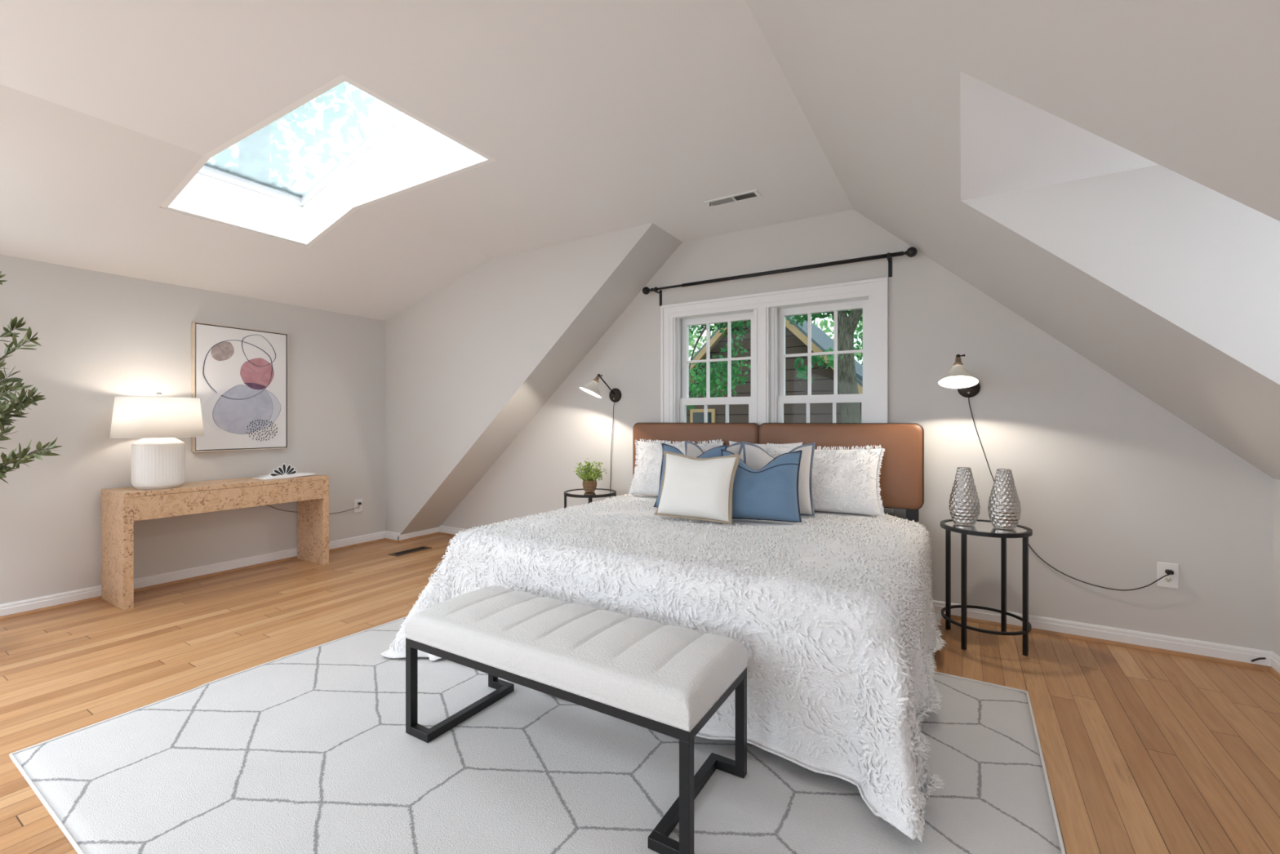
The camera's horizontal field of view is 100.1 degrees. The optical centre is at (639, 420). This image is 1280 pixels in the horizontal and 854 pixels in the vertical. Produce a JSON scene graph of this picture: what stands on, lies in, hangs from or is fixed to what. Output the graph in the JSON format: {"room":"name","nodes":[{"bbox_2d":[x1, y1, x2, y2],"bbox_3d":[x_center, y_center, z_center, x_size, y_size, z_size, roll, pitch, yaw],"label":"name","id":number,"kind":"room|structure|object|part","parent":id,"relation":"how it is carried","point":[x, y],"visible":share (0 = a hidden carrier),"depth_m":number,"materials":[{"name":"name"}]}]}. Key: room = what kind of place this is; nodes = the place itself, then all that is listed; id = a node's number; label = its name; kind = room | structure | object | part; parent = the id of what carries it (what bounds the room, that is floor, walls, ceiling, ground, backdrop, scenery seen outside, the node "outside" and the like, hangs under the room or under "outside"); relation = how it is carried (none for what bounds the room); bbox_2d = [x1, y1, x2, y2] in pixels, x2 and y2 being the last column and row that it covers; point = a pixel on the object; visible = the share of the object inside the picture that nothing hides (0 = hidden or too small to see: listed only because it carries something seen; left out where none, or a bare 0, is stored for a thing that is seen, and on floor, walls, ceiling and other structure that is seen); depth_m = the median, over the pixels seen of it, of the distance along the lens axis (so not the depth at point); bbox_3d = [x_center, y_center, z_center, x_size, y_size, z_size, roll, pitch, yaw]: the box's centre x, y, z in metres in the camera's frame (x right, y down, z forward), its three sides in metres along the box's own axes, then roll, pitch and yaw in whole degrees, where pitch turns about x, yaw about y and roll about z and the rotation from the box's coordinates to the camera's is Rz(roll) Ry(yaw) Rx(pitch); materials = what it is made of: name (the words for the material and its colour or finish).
{"room":"bedroom","nodes":[
{"label":"bedroom","id":0,"kind":"room"},
{"bbox_2d":[0,254,386,604],"bbox_3d":[-4.170,0.111,2.642,0.150,2.218,6.425,0,0,31],"label":"wall","id":1,"kind":"structure","parent":0,"point":[104,336],"depth_m":3.71,"materials":[{"name":"grey paint"}]},
{"bbox_2d":[0,530,385,620],"bbox_3d":[-4.088,1.127,2.604,0.030,0.086,6.205,0,0,31],"label":"baseboard","id":2,"kind":"structure","parent":1,"relation":"attached to","point":[22,607],"depth_m":3.83,"materials":[{"name":"white paint"}]},
{"bbox_2d":[191,321,288,452],"bbox_3d":[-3.115,-0.246,4.202,0.044,0.954,0.638,0,0,31],"label":"framed painting","id":3,"kind":"object","parent":1,"relation":"attached to","point":[240,375],"visible":1,"depth_m":4.18,"materials":[{"name":"paper"}]},
{"bbox_2d":[354,497,362,512],"bbox_3d":[-2.641,0.798,5.025,0.010,0.125,0.080,0,0,31],"label":"wall outlet","id":4,"kind":"object","parent":1,"relation":"attached to","point":[359,508],"visible":1,"depth_m":5.02,"materials":[{"name":"white plastic"}]},
{"bbox_2d":[160,74,496,246],"bbox_3d":[-1.778,-1.606,2.955,1.895,0.765,0.820,0,0,31],"label":"wall","id":5,"kind":"structure","parent":0,"point":[414,153],"depth_m":3.26,"materials":[{"name":"white paint"}]},
{"bbox_2d":[197,110,406,206],"bbox_3d":[-1.778,-1.764,2.955,1.935,0.562,0.880,0,0,31],"label":"window","id":6,"kind":"structure","parent":5,"relation":"in","point":[207,171],"depth_m":3.43,"materials":[{"name":"white paint"}]},
{"bbox_2d":[204,161,305,197],"bbox_3d":[-2.509,-1.574,3.394,0.122,0.038,0.771,0,0,31],"label":"leaf litter","id":7,"kind":"object","parent":6,"relation":"on","point":[215,166],"visible":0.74,"depth_m":3.48,"materials":[{"name":"grey"}]},
{"bbox_2d":[0,0,853,320],"bbox_3d":[-2.186,-1.196,1.716,4.305,0.462,6.885,0,0,31],"label":"ceiling","id":8,"kind":"structure","parent":0,"point":[595,117],"depth_m":2.43,"materials":[{"name":"white paint"}]},
{"bbox_2d":[703,189,762,208],"bbox_3d":[0.572,-1.356,3.305,0.340,0.022,0.108,0,0,31],"label":"ceiling vent","id":9,"kind":"object","parent":8,"relation":"in","point":[748,195],"visible":1,"depth_m":3.30,"materials":[{"name":"metal"}]},
{"bbox_2d":[386,222,654,534],"bbox_3d":[-1.198,-0.073,4.503,3.022,2.587,0.030,0,0,31],"label":"wall","id":10,"kind":"structure","parent":0,"point":[456,357],"depth_m":4.64,"materials":[{"name":"grey paint"}]},
{"bbox_2d":[385,530,399,542],"bbox_3d":[-2.411,1.127,5.199,0.226,0.086,0.030,0,0,31],"label":"baseboard","id":11,"kind":"structure","parent":10,"relation":"attached to","point":[392,536],"depth_m":5.20,"materials":[{"name":"white paint"}]},
{"bbox_3d":[-2.415,1.161,5.193,0.226,0.019,0.016,0,0,31],"label":"shoe molding","id":12,"kind":"part","parent":11,"relation":"part of","materials":[{"name":"brown wood"}]},
{"bbox_2d":[403,224,682,533],"bbox_3d":[-1.006,-0.178,4.715,2.912,2.577,0.530,0,0,31],"label":"ceiling","id":13,"kind":"structure","parent":0,"point":[658,245],"depth_m":4.47,"materials":[{"name":"grey paint"}]},
{"bbox_2d":[0,533,1279,853],"bbox_3d":[-1.374,1.230,1.207,6.600,0.120,7.150,0,0,31],"label":"floor","id":14,"kind":"structure","parent":0,"point":[1144,752],"depth_m":2.39,"materials":[{"name":"brown wood"}]},
{"bbox_2d":[0,271,62,484],"bbox_3d":[-3.339,0.176,2.456,1.058,1.987,0.764,0,0,31],"label":"tree","id":15,"kind":"object","parent":14,"relation":"on","point":[22,402],"visible":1,"depth_m":2.50,"materials":[{"name":"green plant"}]},
{"bbox_2d":[101,474,328,609],"bbox_3d":[-3.035,0.810,3.944,0.400,0.720,1.253,0,0,31],"label":"console table","id":16,"kind":"object","parent":14,"relation":"on","point":[120,506],"visible":0.98,"depth_m":3.61,"materials":[{"name":"brown wood"}]},
{"bbox_3d":[-3.346,0.824,3.428,0.400,0.691,0.048,0,0,31],"label":"leg panel","id":17,"kind":"part","parent":16,"relation":"part of","materials":[{"name":"brown wood"}]},
{"bbox_2d":[109,391,361,513],"bbox_3d":[-2.886,0.323,4.147,0.482,1.024,1.778,0,0,31],"label":"table lamp","id":18,"kind":"object","parent":16,"relation":"on","point":[157,458],"visible":0.97,"depth_m":3.46,"materials":[{"name":"white ceramic"}]},
{"bbox_3d":[-3.218,-0.021,3.583,0.470,0.262,0.470,0,0,31],"label":"lamp shade","id":19,"kind":"part","parent":18,"relation":"part of","materials":[{"name":"white fabric"}]},
{"bbox_3d":[-3.218,-0.152,3.583,0.424,0.004,0.424,0,0,31],"label":"shade trim","id":20,"kind":"part","parent":18,"relation":"part of","materials":[{"name":"white fabric"}]},
{"bbox_3d":[-3.218,0.109,3.583,0.472,0.004,0.472,0,0,31],"label":"shade trim","id":21,"kind":"part","parent":18,"relation":"part of","materials":[{"name":"white fabric"}]},
{"bbox_3d":[-3.007,0.638,4.380,0.132,0.396,1.484,0,0,26],"label":"power cord","id":22,"kind":"part","parent":18,"relation":"part of","materials":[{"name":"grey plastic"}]},
{"bbox_2d":[251,462,315,479],"bbox_3d":[-2.831,0.391,4.264,0.220,0.116,0.365,0,0,31],"label":"open book","id":23,"kind":"object","parent":16,"relation":"on","point":[286,472],"visible":1,"depth_m":4.19,"materials":[{"name":"white paper"}]},
{"bbox_3d":[-2.725,0.824,4.461,0.400,0.691,0.048,0,0,31],"label":"leg panel","id":24,"kind":"part","parent":16,"relation":"part of","materials":[{"name":"brown wood"}]},
{"bbox_2d":[388,546,431,556],"bbox_3d":[-2.049,1.167,4.788,0.120,0.006,0.360,0,0,31],"label":"floor vent","id":25,"kind":"object","parent":14,"relation":"in","point":[421,548],"visible":1,"depth_m":4.78,"materials":[{"name":"brown metal"}]},
{"bbox_2d":[8,616,1066,853],"bbox_3d":[-0.281,1.163,2.079,3.110,0.012,2.411,0,0,31],"label":"area rug","id":26,"kind":"object","parent":14,"relation":"on","point":[310,750],"visible":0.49,"depth_m":1.73,"materials":[{"name":"white carpet"}]},
{"bbox_2d":[404,585,748,853],"bbox_3d":[-0.259,0.930,1.871,1.169,0.454,0.441,0,0,31],"label":"bench","id":27,"kind":"object","parent":26,"relation":"on","point":[668,680],"visible":1,"depth_m":1.70,"materials":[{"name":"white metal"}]},
{"bbox_3d":[-0.808,0.996,1.965,0.125,0.323,0.030,0,0,31],"label":"leg","id":28,"kind":"part","parent":27,"relation":"part of","materials":[{"name":"black metal"}]},
{"bbox_3d":[-0.600,0.996,2.310,0.125,0.323,0.030,0,0,31],"label":"leg","id":29,"kind":"part","parent":27,"relation":"part of","materials":[{"name":"black metal"}]},
{"bbox_3d":[-0.259,0.819,1.870,1.163,0.030,0.433,0,0,31],"label":"seat frame","id":30,"kind":"part","parent":27,"relation":"part of","materials":[{"name":"black metal"}]},
{"bbox_2d":[404,585,748,731],"bbox_3d":[-0.259,0.753,1.871,1.169,0.100,0.441,0,0,31],"label":"seat cushion","id":31,"kind":"object","parent":27,"relation":"on","point":[671,677],"depth_m":1.69,"materials":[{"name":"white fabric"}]},
{"bbox_3d":[0.082,0.996,1.430,0.125,0.323,0.030,0,0,31],"label":"leg","id":32,"kind":"part","parent":27,"relation":"part of","materials":[{"name":"black metal"}]},
{"bbox_3d":[0.290,0.996,1.775,0.125,0.323,0.030,0,0,31],"label":"leg","id":33,"kind":"part","parent":27,"relation":"part of","materials":[{"name":"black metal"}]},
{"bbox_2d":[564,488,616,508],"bbox_3d":[-0.391,0.864,4.204,0.410,0.612,0.410,0,0,31],"label":"side table","id":34,"kind":"object","parent":14,"relation":"on","point":[598,492],"visible":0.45,"depth_m":4.13,"materials":[{"name":"black metal"}]},
{"bbox_3d":[-0.582,0.873,4.181,0.019,0.594,0.019,0,0,-7],"label":"leg","id":35,"kind":"part","parent":34,"relation":"part of","materials":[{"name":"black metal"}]},
{"bbox_2d":[573,457,607,491],"bbox_3d":[-0.415,0.425,4.205,0.283,0.263,0.284,0,0,31],"label":"potted plant","id":36,"kind":"object","parent":34,"relation":"on","point":[588,476],"visible":1,"depth_m":4.18,"materials":[{"name":"green plant"}]},
{"bbox_3d":[-0.396,0.510,4.219,0.114,0.094,0.114,0,0,31],"label":"pot","id":37,"kind":"part","parent":36,"relation":"part of","materials":[{"name":"brown wicker"}]},
{"bbox_3d":[-0.391,0.565,4.204,0.372,0.006,0.372,0,0,31],"label":"glass","id":38,"kind":"part","parent":34,"relation":"part of","materials":[{"name":"clear glass"}]},
{"bbox_2d":[633,422,924,523],"bbox_3d":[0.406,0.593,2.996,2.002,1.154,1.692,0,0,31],"label":"headboard","id":39,"kind":"object","parent":14,"relation":"on","point":[901,482],"visible":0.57,"depth_m":3.33,"materials":[{"name":"brown leather"}]},
{"bbox_3d":[0.386,0.273,3.928,0.999,0.505,0.082,0,0,31],"label":"headboard panel","id":40,"kind":"part","parent":39,"relation":"part of","materials":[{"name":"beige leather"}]},
{"bbox_3d":[1.243,0.273,3.412,0.990,0.505,0.082,0,0,31],"label":"headboard panel","id":41,"kind":"part","parent":39,"relation":"part of","materials":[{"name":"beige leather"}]},
{"bbox_3d":[1.630,0.660,3.205,0.066,1.020,0.032,0,0,31],"label":"headboard post","id":42,"kind":"part","parent":39,"relation":"part of","materials":[{"name":"black metal"}]},
{"bbox_3d":[0.352,0.742,2.940,1.850,0.254,1.600,0,0,31],"label":"mattress","id":43,"kind":"object","parent":39,"relation":"on","visible":0},
{"bbox_2d":[381,493,946,842],"bbox_3d":[0.254,0.846,2.836,2.405,0.614,1.951,0,0,31],"label":"coverlet","id":44,"kind":"object","parent":43,"relation":"on","point":[833,614],"visible":0.84,"depth_m":1.96,"materials":[{"name":"white fabric"}]},
{"bbox_2d":[628,438,724,494],"bbox_3d":[0.244,0.339,3.831,0.701,0.419,0.210,0,0,26],"label":"pillow sham","id":45,"kind":"object","parent":44,"relation":"on","point":[646,480],"visible":0.48,"depth_m":3.87,"materials":[{"name":"white fabric"}]},
{"bbox_2d":[653,443,726,507],"bbox_3d":[0.303,0.345,3.290,0.437,0.399,0.163,0,0,28],"label":"throw pillow","id":46,"kind":"object","parent":44,"relation":"on","point":[715,451],"visible":0.24,"depth_m":3.34,"materials":[{"name":"blue fabric"}]},
{"bbox_2d":[653,450,739,524],"bbox_3d":[0.304,0.360,2.954,0.456,0.370,0.187,0,0,31],"label":"throw pillow","id":47,"kind":"object","parent":44,"relation":"on","point":[692,487],"visible":1,"depth_m":2.90,"materials":[{"name":"white fabric"}]},
{"bbox_2d":[684,440,742,457],"bbox_3d":[0.443,0.342,3.482,0.428,0.410,0.164,0,0,37],"label":"throw pillow","id":48,"kind":"object","parent":44,"relation":"on","point":[691,449],"visible":0.21,"depth_m":3.55,"materials":[{"name":"grey fabric"}]},
{"bbox_2d":[720,448,802,522],"bbox_3d":[0.656,0.351,2.941,0.446,0.378,0.178,0,0,18],"label":"throw pillow","id":49,"kind":"object","parent":44,"relation":"on","point":[770,492],"visible":0.76,"depth_m":2.88,"materials":[{"name":"blue fabric"}]},
{"bbox_2d":[728,440,802,461],"bbox_3d":[0.817,0.344,3.548,0.501,0.408,0.108,0,0,31],"label":"pillow","id":50,"kind":"object","parent":44,"relation":"on","point":[741,455],"visible":0.09,"depth_m":3.56,"materials":[{"name":"white fabric"}]},
{"bbox_2d":[742,441,815,516],"bbox_3d":[0.803,0.337,3.146,0.427,0.415,0.178,0,0,20],"label":"throw pillow","id":51,"kind":"object","parent":44,"relation":"on","point":[755,457],"visible":0.47,"depth_m":3.12,"materials":[{"name":"grey fabric"}]},
{"bbox_2d":[763,442,885,515],"bbox_3d":[1.097,0.347,3.257,0.721,0.407,0.216,0,0,24],"label":"pillow sham","id":52,"kind":"object","parent":44,"relation":"on","point":[844,481],"visible":0.58,"depth_m":3.16,"materials":[{"name":"white fabric"}]},
{"bbox_2d":[940,519,1032,656],"bbox_3d":[1.825,0.864,2.837,0.410,0.612,0.410,0,0,31],"label":"side table","id":53,"kind":"object","parent":14,"relation":"on","point":[982,527],"visible":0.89,"depth_m":2.74,"materials":[{"name":"black metal"}]},
{"bbox_3d":[1.729,0.873,3.004,0.019,0.594,0.019,0,0,-30],"label":"leg","id":54,"kind":"part","parent":53,"relation":"part of","materials":[{"name":"black metal"}]},
{"bbox_3d":[1.658,0.873,2.741,0.019,0.594,0.019,0,0,-30],"label":"leg","id":55,"kind":"part","parent":53,"relation":"part of","materials":[{"name":"black metal"}]},
{"bbox_2d":[948,466,980,524],"bbox_3d":[1.753,0.406,2.896,0.148,0.303,0.148,0,0,31],"label":"vase","id":56,"kind":"object","parent":53,"relation":"on","point":[964,506],"visible":1,"depth_m":2.85,"materials":[{"name":"silver metal"}]},
{"bbox_3d":[1.825,0.565,2.837,0.372,0.006,0.372,0,0,31],"label":"glass","id":57,"kind":"part","parent":53,"relation":"part of","materials":[{"name":"clear glass"}]},
{"bbox_3d":[1.992,0.873,2.933,0.019,0.594,0.019,0,0,-30],"label":"leg","id":58,"kind":"part","parent":53,"relation":"part of","materials":[{"name":"black metal"}]},
{"bbox_2d":[987,468,1021,528],"bbox_3d":[1.900,0.406,2.796,0.148,0.303,0.148,0,0,-32],"label":"vase","id":59,"kind":"object","parent":53,"relation":"on","point":[1004,510],"visible":1,"depth_m":2.75,"materials":[{"name":"silver metal"}]},
{"bbox_3d":[1.921,0.873,2.670,0.019,0.594,0.019,0,0,-30],"label":"leg","id":60,"kind":"part","parent":53,"relation":"part of","materials":[{"name":"black metal"}]},
{"bbox_2d":[441,208,1273,651],"bbox_3d":[0.510,-0.073,4.094,5.950,2.587,0.170,0,0,31],"label":"wall","id":61,"kind":"structure","parent":0,"point":[1111,485],"depth_m":3.06,"materials":[{"name":"grey paint"}]},
{"bbox_2d":[579,373,621,488],"bbox_3d":[-0.321,0.379,4.248,0.180,1.484,0.422,0,0,31],"label":"wall sconce","id":62,"kind":"object","parent":61,"relation":"attached to","point":[592,388],"visible":0.94,"depth_m":4.22,"materials":[{"name":"black metal"}]},
{"bbox_3d":[-0.384,-0.242,4.144,0.177,0.132,0.176,0,0,31],"label":"lamp shade","id":63,"kind":"part","parent":62,"relation":"part of","materials":[{"name":"white metal"}]},
{"bbox_2d":[593,375,599,382],"bbox_3d":[-0.342,-0.317,4.156,0.049,0.063,0.050,0,0,31],"label":"socket","id":64,"kind":"object","parent":62,"relation":"attached to","point":[595,380],"depth_m":4.14,"materials":[{"name":"gold metal"}]},
{"bbox_3d":[-0.261,-0.282,4.286,0.026,0.150,0.280,0,0,22],"label":"arm","id":65,"kind":"part","parent":62,"relation":"part of","materials":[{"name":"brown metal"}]},
{"bbox_3d":[-0.209,0.484,4.403,0.107,1.275,0.022,0,0,37],"label":"power cord","id":66,"kind":"part","parent":62,"relation":"part of","materials":[{"name":"black plastic"}]},
{"bbox_2d":[680,311,753,422],"bbox_3d":[0.587,-0.121,4.057,0.611,1.343,0.083,0,0,31],"label":"window","id":67,"kind":"structure","parent":61,"relation":"in","point":[685,400],"depth_m":4.08,"materials":[{"name":"white paint"}]},
{"bbox_3d":[0.576,0.188,4.038,0.611,0.724,0.040,0,0,31],"label":"sash","id":68,"kind":"part","parent":67,"relation":"part of","materials":[{"name":"white paint"}]},
{"bbox_2d":[661,277,893,513],"bbox_3d":[0.895,-0.122,3.827,1.673,1.544,0.220,0,0,31],"label":"trim","id":69,"kind":"structure","parent":61,"relation":"attached to","point":[765,306],"depth_m":3.76,"materials":[{"name":"white paint"}]},
{"bbox_2d":[642,246,917,306],"bbox_3d":[0.854,-0.971,3.723,1.913,0.145,0.110,0,0,31],"label":"curtain rod","id":70,"kind":"object","parent":61,"relation":"attached to","point":[912,251],"visible":1,"depth_m":3.56,"materials":[{"name":"black metal"}]},
{"bbox_2d":[777,299,868,422],"bbox_3d":[1.243,-0.121,3.662,0.611,1.343,0.083,0,0,31],"label":"window","id":71,"kind":"structure","parent":61,"relation":"in","point":[863,397],"depth_m":3.65,"materials":[{"name":"white paint"}]},
{"bbox_3d":[1.232,0.188,3.644,0.611,0.724,0.040,0,0,31],"label":"sash","id":72,"kind":"part","parent":71,"relation":"part of","materials":[{"name":"white paint"}]},
{"bbox_2d":[438,524,1272,671],"bbox_3d":[0.437,1.127,4.021,5.900,0.086,0.030,0,0,31],"label":"baseboard","id":73,"kind":"structure","parent":61,"relation":"attached to","point":[1242,656],"depth_m":2.77,"materials":[{"name":"white paint"}]},
{"bbox_2d":[937,354,994,481],"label":"wall sconce","id":74,"kind":"object","parent":61,"relation":"attached to","point":[961,378],"depth_m":2.92,"materials":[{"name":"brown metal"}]},
{"bbox_2d":[953,356,963,365],"bbox_3d":[1.716,-0.311,2.888,0.045,0.061,0.049,0,0,31],"label":"socket","id":75,"kind":"object","parent":74,"relation":"attached to","point":[957,360],"depth_m":2.88,"materials":[{"name":"gold metal"}]},
{"bbox_3d":[1.700,-0.237,2.863,0.186,0.121,0.177,0,0,31],"label":"lamp shade","id":76,"kind":"part","parent":74,"relation":"part of","materials":[{"name":"white metal"}]},
{"bbox_2d":[1028,544,1173,591],"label":"power cord","id":77,"kind":"object","parent":61,"relation":"attached to","point":[1168,571],"depth_m":2.78,"materials":[{"name":"black plastic"}]},
{"bbox_2d":[1156,561,1178,588],"bbox_3d":[2.657,0.779,2.695,0.080,0.125,0.010,0,0,31],"label":"wall outlet","id":78,"kind":"object","parent":61,"relation":"attached to","point":[1171,580],"visible":1,"depth_m":2.69,"materials":[{"name":"white plastic"}]},
{"bbox_2d":[1164,576,1172,582],"bbox_3d":[2.656,0.798,2.693,0.033,0.028,0.003,0,0,31],"label":"receptacle","id":79,"kind":"object","parent":78,"relation":"attached to","point":[1166,579],"depth_m":2.69,"materials":[{"name":"white plastic"}]},
{"bbox_2d":[1250,657,1266,662],"bbox_3d":[2.903,1.124,2.516,0.020,0.040,0.055,0,0,-18],"label":"stub","id":80,"kind":"object","parent":61,"relation":"attached to","point":[1260,658],"visible":1,"depth_m":2.51,"materials":[{"name":"black metal"}]},
{"bbox_2d":[745,0,1279,479],"bbox_3d":[0.483,-0.566,0.109,1.925,1.712,6.885,0,0,31],"label":"ceiling","id":81,"kind":"structure","parent":0,"point":[1195,84],"depth_m":1.50,"materials":[{"name":"grey paint"}]},
{"bbox_2d":[960,71,1159,200],"bbox_3d":[2.012,-0.867,1.050,2.375,0.060,1.086,0,0,31],"label":"ceiling","id":82,"kind":"structure","parent":0,"point":[1009,144],"depth_m":1.66,"materials":[{"name":"white paint"}]},
{"bbox_2d":[960,62,1279,221],"bbox_3d":[1.765,-0.367,0.658,2.355,0.979,0.040,0,0,31],"label":"ceiling","id":83,"kind":"structure","parent":0,"point":[1209,182],"depth_m":1.11,"materials":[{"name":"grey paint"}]},
{"bbox_2d":[960,164,1279,389],"bbox_3d":[2.242,-0.367,1.451,2.355,0.979,0.040,0,0,31],"label":"wall","id":84,"kind":"structure","parent":0,"point":[1204,263],"depth_m":1.74,"materials":[{"name":"grey paint"}]},
{"bbox_2d":[1273,478,1279,656],"bbox_3d":[1.290,0.746,-0.377,0.100,0.947,6.885,0,0,31],"label":"wall","id":85,"kind":"structure","parent":0,"point":[1276,482],"depth_m":2.48,"materials":[{"name":"grey paint"}]},
{"bbox_2d":[1267,651,1279,680],"bbox_3d":[1.240,1.127,-0.335,0.030,0.086,6.665,0,0,31],"label":"baseboard","id":86,"kind":"structure","parent":85,"relation":"attached to","point":[1274,669],"depth_m":2.47,"materials":[{"name":"white paint"}]},
{"bbox_3d":[1.234,1.161,-0.331,0.016,0.019,6.665,0,0,31],"label":"shoe molding","id":87,"kind":"part","parent":86,"relation":"part of","materials":[{"name":"brown wood"}]},
{"bbox_3d":[-2.211,1.165,5.440,0.100,0.110,0.530,0,0,31],"label":"wall","id":88,"kind":"structure","parent":0,"visible":0},
{"bbox_2d":[397,526,439,542],"bbox_3d":[-2.192,1.127,5.345,0.030,0.086,0.474,0,0,31],"label":"baseboard","id":89,"kind":"structure","parent":88,"relation":"attached to","point":[432,531],"depth_m":5.32,"materials":[{"name":"white paint"}]},
{"bbox_3d":[-2.186,1.161,5.341,0.016,0.019,0.474,0,0,31],"label":"shoe molding","id":90,"kind":"part","parent":89,"relation":"part of","materials":[{"name":"brown wood"}]},
{"label":"outside","id":91,"kind":"structure","parent":0,"visible":0},
{"bbox_3d":[2.579,4.470,4.283,120.000,0.200,130.000,0,0,31],"label":"ground","id":92,"kind":"structure","parent":91,"visible":0},
{"bbox_2d":[208,80,375,196],"bbox_3d":[-5.105,-2.619,7.268,5.027,14.014,3.848,0,0,31],"label":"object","id":93,"kind":"object","parent":92,"relation":"on","point":[255,149],"visible":0.16,"depth_m":8.06,"materials":[{"name":"white"}]},
{"bbox_2d":[688,323,717,357],"bbox_3d":[1.173,-0.725,20.887,5.269,10.204,5.170,0,0,31],"label":"broadleaf tree","id":94,"kind":"object","parent":92,"relation":"on","point":[691,340],"visible":0.02,"depth_m":20.64,"materials":[{"name":"green plant"}]},
{"bbox_2d":[686,315,862,422],"bbox_3d":[5.099,0.670,14.334,6.450,7.400,6.580,0,0,31],"label":"neighbor house","id":95,"kind":"structure","parent":92,"relation":"on","point":[796,337],"depth_m":12.03,"materials":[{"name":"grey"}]},
{"bbox_3d":[1.510,0.370,13.024,0.490,1.140,0.005,0,0,31],"label":"pane","id":96,"kind":"part","parent":95,"relation":"part of","materials":[{"name":"grey glass"}]},
{"bbox_2d":[686,308,862,422],"bbox_3d":[2.781,-0.039,8.506,4.448,8.824,2.952,0,0,-14],"label":"maple tree","id":97,"kind":"object","parent":92,"relation":"on","point":[846,325],"visible":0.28,"depth_m":8.43,"materials":[{"name":"green plant"}]},
{"bbox_2d":[802,310,862,361],"bbox_3d":[9.555,-1.350,22.183,5.918,11.452,6.027,0,0,31],"label":"broadleaf tree","id":98,"kind":"object","parent":92,"relation":"on","point":[824,322],"visible":0.02,"depth_m":22.12,"materials":[{"name":"green plant"}]}
]}

